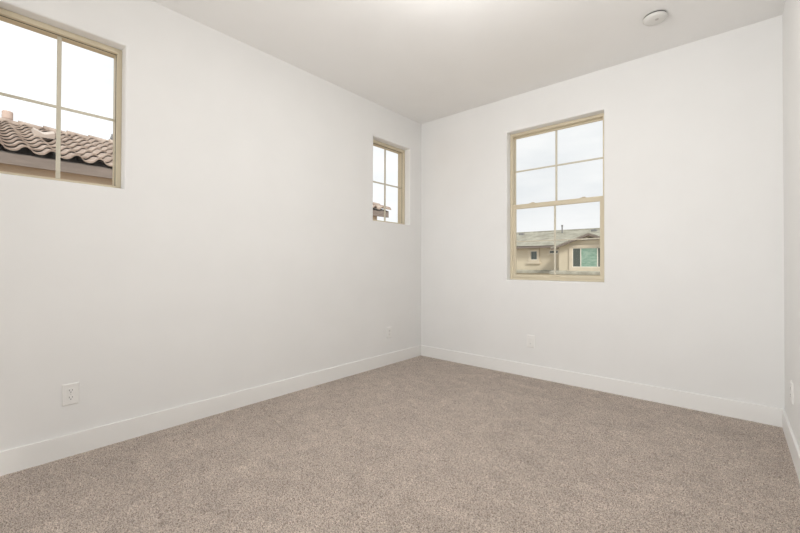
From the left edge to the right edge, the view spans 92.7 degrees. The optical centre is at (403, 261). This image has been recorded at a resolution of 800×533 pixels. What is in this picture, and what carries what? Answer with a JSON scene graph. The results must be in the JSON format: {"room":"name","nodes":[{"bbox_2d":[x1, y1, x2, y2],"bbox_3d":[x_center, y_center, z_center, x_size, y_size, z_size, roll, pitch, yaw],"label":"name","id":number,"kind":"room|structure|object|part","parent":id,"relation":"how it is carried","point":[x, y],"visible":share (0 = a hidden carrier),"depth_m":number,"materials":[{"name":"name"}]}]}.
{"room":"empty bedroom","nodes":[
{"label":"empty bedroom","id":0,"kind":"room"},
{"bbox_2d":[0,0,420,450],"bbox_3d":[-1.456,-0.286,2.716,0.165,2.740,4.913,0,-1,41],"label":"wall","id":1,"kind":"structure","parent":0,"point":[240,246],"depth_m":2.63,"materials":[{"name":"paint"}]},
{"bbox_2d":[0,8,121,188],"bbox_3d":[-1.971,-0.879,2.181,0.087,0.872,0.575,0,-1,41],"label":"window","id":2,"kind":"structure","parent":1,"relation":"in","point":[7,16],"depth_m":2.20,"materials":[{"name":"beige plastic"}]},
{"bbox_2d":[62,382,78,405],"bbox_3d":[-1.849,0.737,2.120,0.009,0.118,0.073,0,-1,41],"label":"electrical outlet","id":3,"kind":"object","parent":1,"relation":"attached to","point":[70,392],"visible":1,"depth_m":2.12,"materials":[{"name":"white plastic"}]},
{"bbox_2d":[67,388,74,393],"bbox_3d":[-1.847,0.718,2.119,0.003,0.028,0.034,0,-1,41],"label":"receptacle","id":4,"kind":"object","parent":3,"relation":"attached to","point":[69,390],"depth_m":2.12,"materials":[{"name":"white plastic"}]},
{"bbox_2d":[67,395,74,400],"bbox_3d":[-1.847,0.757,2.118,0.003,0.028,0.034,0,-1,41],"label":"receptacle","id":5,"kind":"object","parent":3,"relation":"attached to","point":[69,397],"depth_m":2.12,"materials":[{"name":"white plastic"}]},
{"bbox_2d":[0,345,420,475],"bbox_3d":[-1.392,1.028,2.645,0.014,0.129,4.885,0,-1,41],"label":"baseboard","id":6,"kind":"structure","parent":1,"relation":"attached to","point":[20,458],"depth_m":2.48,"materials":[{"name":"white paint"}]},
{"bbox_2d":[373,139,404,224],"bbox_3d":[-0.209,-0.854,4.228,0.087,0.872,0.591,0,-1,41],"label":"window","id":7,"kind":"structure","parent":1,"relation":"in","point":[401,153],"depth_m":4.41,"materials":[{"name":"beige plastic"}]},
{"bbox_2d":[387,327,391,337],"bbox_3d":[-0.152,0.762,4.092,0.009,0.118,0.073,0,-1,41],"label":"electrical outlet","id":8,"kind":"object","parent":1,"relation":"attached to","point":[389,329],"visible":1,"depth_m":4.09,"materials":[{"name":"white plastic"}]},
{"bbox_2d":[0,356,799,532],"bbox_3d":[-0.241,1.200,1.652,3.383,0.255,5.243,0,-1,41],"label":"floor","id":9,"kind":"structure","parent":0,"point":[420,444],"depth_m":1.98,"materials":[{"name":"carpet"}]},
{"bbox_2d":[151,0,784,123],"bbox_3d":[-0.231,-1.762,1.681,3.383,0.200,5.243,0,-1,41],"label":"ceiling","id":10,"kind":"structure","parent":0,"point":[422,61],"depth_m":2.80,"materials":[{"name":"paint"}]},
{"bbox_2d":[643,9,667,25],"bbox_3d":[1.685,-1.626,2.556,0.140,0.044,0.140,0,-1,41],"label":"smoke detector","id":11,"kind":"object","parent":10,"relation":"attached to","point":[655,17],"visible":1,"depth_m":2.53,"materials":[{"name":"white plastic"}]},
{"bbox_2d":[421,15,784,408],"bbox_3d":[1.420,-0.268,3.591,3.383,2.740,0.165,0,-1,41],"label":"wall","id":12,"kind":"structure","parent":0,"point":[690,298],"depth_m":3.02,"materials":[{"name":"paint"}]},
{"bbox_2d":[527,335,533,347],"bbox_3d":[1.212,0.762,3.642,0.073,0.118,0.010,0,-1,41],"label":"wall jack","id":13,"kind":"object","parent":12,"relation":"attached to","point":[530,338],"visible":1,"depth_m":3.64,"materials":[{"name":"white plastic"}]},
{"bbox_2d":[510,113,603,281],"bbox_3d":[1.447,-0.554,3.623,0.882,1.471,0.087,0,-1,41],"label":"window","id":14,"kind":"structure","parent":12,"relation":"in","point":[599,117],"depth_m":3.63,"materials":[{"name":"beige plastic"}]},
{"bbox_3d":[1.431,-0.205,3.602,0.838,0.732,0.026,0,-1,41],"label":"sash","id":15,"kind":"part","parent":14,"relation":"part of","materials":[{"name":"clear glass"}]},
{"bbox_3d":[1.454,-0.911,3.633,0.830,0.705,0.022,0,-1,41],"label":"sash","id":16,"kind":"part","parent":14,"relation":"part of","materials":[{"name":"clear glass"}]},
{"bbox_2d":[421,345,784,426],"bbox_3d":[1.357,1.045,3.511,3.053,0.129,0.014,0,-1,41],"label":"baseboard","id":17,"kind":"structure","parent":12,"relation":"attached to","point":[763,414],"depth_m":3.11,"materials":[{"name":"white paint"}]},
{"bbox_2d":[782,0,799,448],"bbox_3d":[0.984,-0.298,0.617,0.165,2.740,4.913,0,-1,41],"label":"wall","id":18,"kind":"structure","parent":0,"point":[790,16],"depth_m":2.19,"materials":[{"name":"paint"}]},
{"bbox_2d":[782,409,799,482],"bbox_3d":[0.911,1.016,0.663,0.014,0.129,4.885,0,-1,41],"label":"baseboard","id":19,"kind":"structure","parent":18,"relation":"attached to","point":[793,446],"depth_m":2.13,"materials":[{"name":"white paint"}]},
{"bbox_2d":[790,380,793,403],"bbox_3d":[2.231,0.751,2.194,0.009,0.118,0.073,0,-1,41],"label":"electrical outlet","id":20,"kind":"object","parent":18,"relation":"attached to","point":[791,382],"visible":1,"depth_m":2.17,"materials":[{"name":"white plastic"}]},
{"label":"outside","id":21,"kind":"structure","parent":0,"visible":0},
{"bbox_3d":[8.712,4.835,25.427,100.000,0.200,110.000,0,-1,41],"label":"ground","id":22,"kind":"structure","parent":21,"visible":0},
{"bbox_2d":[0,110,390,219],"bbox_3d":[-8.221,0.564,8.535,8.485,7.909,14.326,0,-1,41],"label":"neighbor house","id":23,"kind":"structure","parent":22,"relation":"on","point":[25,148],"depth_m":6.15,"materials":[{"name":"ceramic"}]},
{"bbox_2d":[1,110,12,119],"bbox_3d":[-8.700,-3.131,8.382,0.180,0.325,0.180,0,-1,41],"label":"vent","id":24,"kind":"object","parent":23,"relation":"attached to","point":[5,114],"depth_m":8.32,"materials":[{"name":"beige"}]},
{"bbox_2d":[31,127,54,138],"bbox_3d":[-6.737,-2.368,7.129,0.490,0.198,0.280,0,-1,41],"label":"vent","id":25,"kind":"object","parent":23,"relation":"attached to","point":[50,135],"depth_m":7.01,"materials":[{"name":"metal"}]},
{"bbox_2d":[517,225,599,275],"bbox_3d":[15.092,0.843,31.332,35.000,7.939,12.300,0,-1,41],"label":"house","id":26,"kind":"structure","parent":22,"relation":"on","point":[573,257],"depth_m":29.63,"materials":[{"name":"beige paint"}]},
{"bbox_3d":[10.481,-0.480,30.558,0.510,0.700,0.010,0,-1,41],"label":"pane","id":27,"kind":"part","parent":26,"relation":"part of","materials":[{"name":"clear glass"}]},
{"bbox_3d":[12.045,-0.269,26.571,0.540,1.310,0.010,0,-1,41],"label":"pane","id":28,"kind":"part","parent":26,"relation":"part of","materials":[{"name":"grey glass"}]},
{"bbox_3d":[12.692,-0.272,26.004,2.280,1.350,0.030,0,-1,41],"label":"sash","id":29,"kind":"part","parent":26,"relation":"part of","materials":[{"name":"beige"}]},
{"bbox_3d":[12.663,-0.272,26.039,1.050,1.310,0.010,0,-1,41],"label":"pane","id":30,"kind":"part","parent":26,"relation":"part of","materials":[{"name":"green glass"}]},
{"bbox_3d":[13.315,-0.275,25.478,0.630,1.310,0.010,0,-1,41],"label":"pane","id":31,"kind":"part","parent":26,"relation":"part of","materials":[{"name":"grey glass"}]}
]}

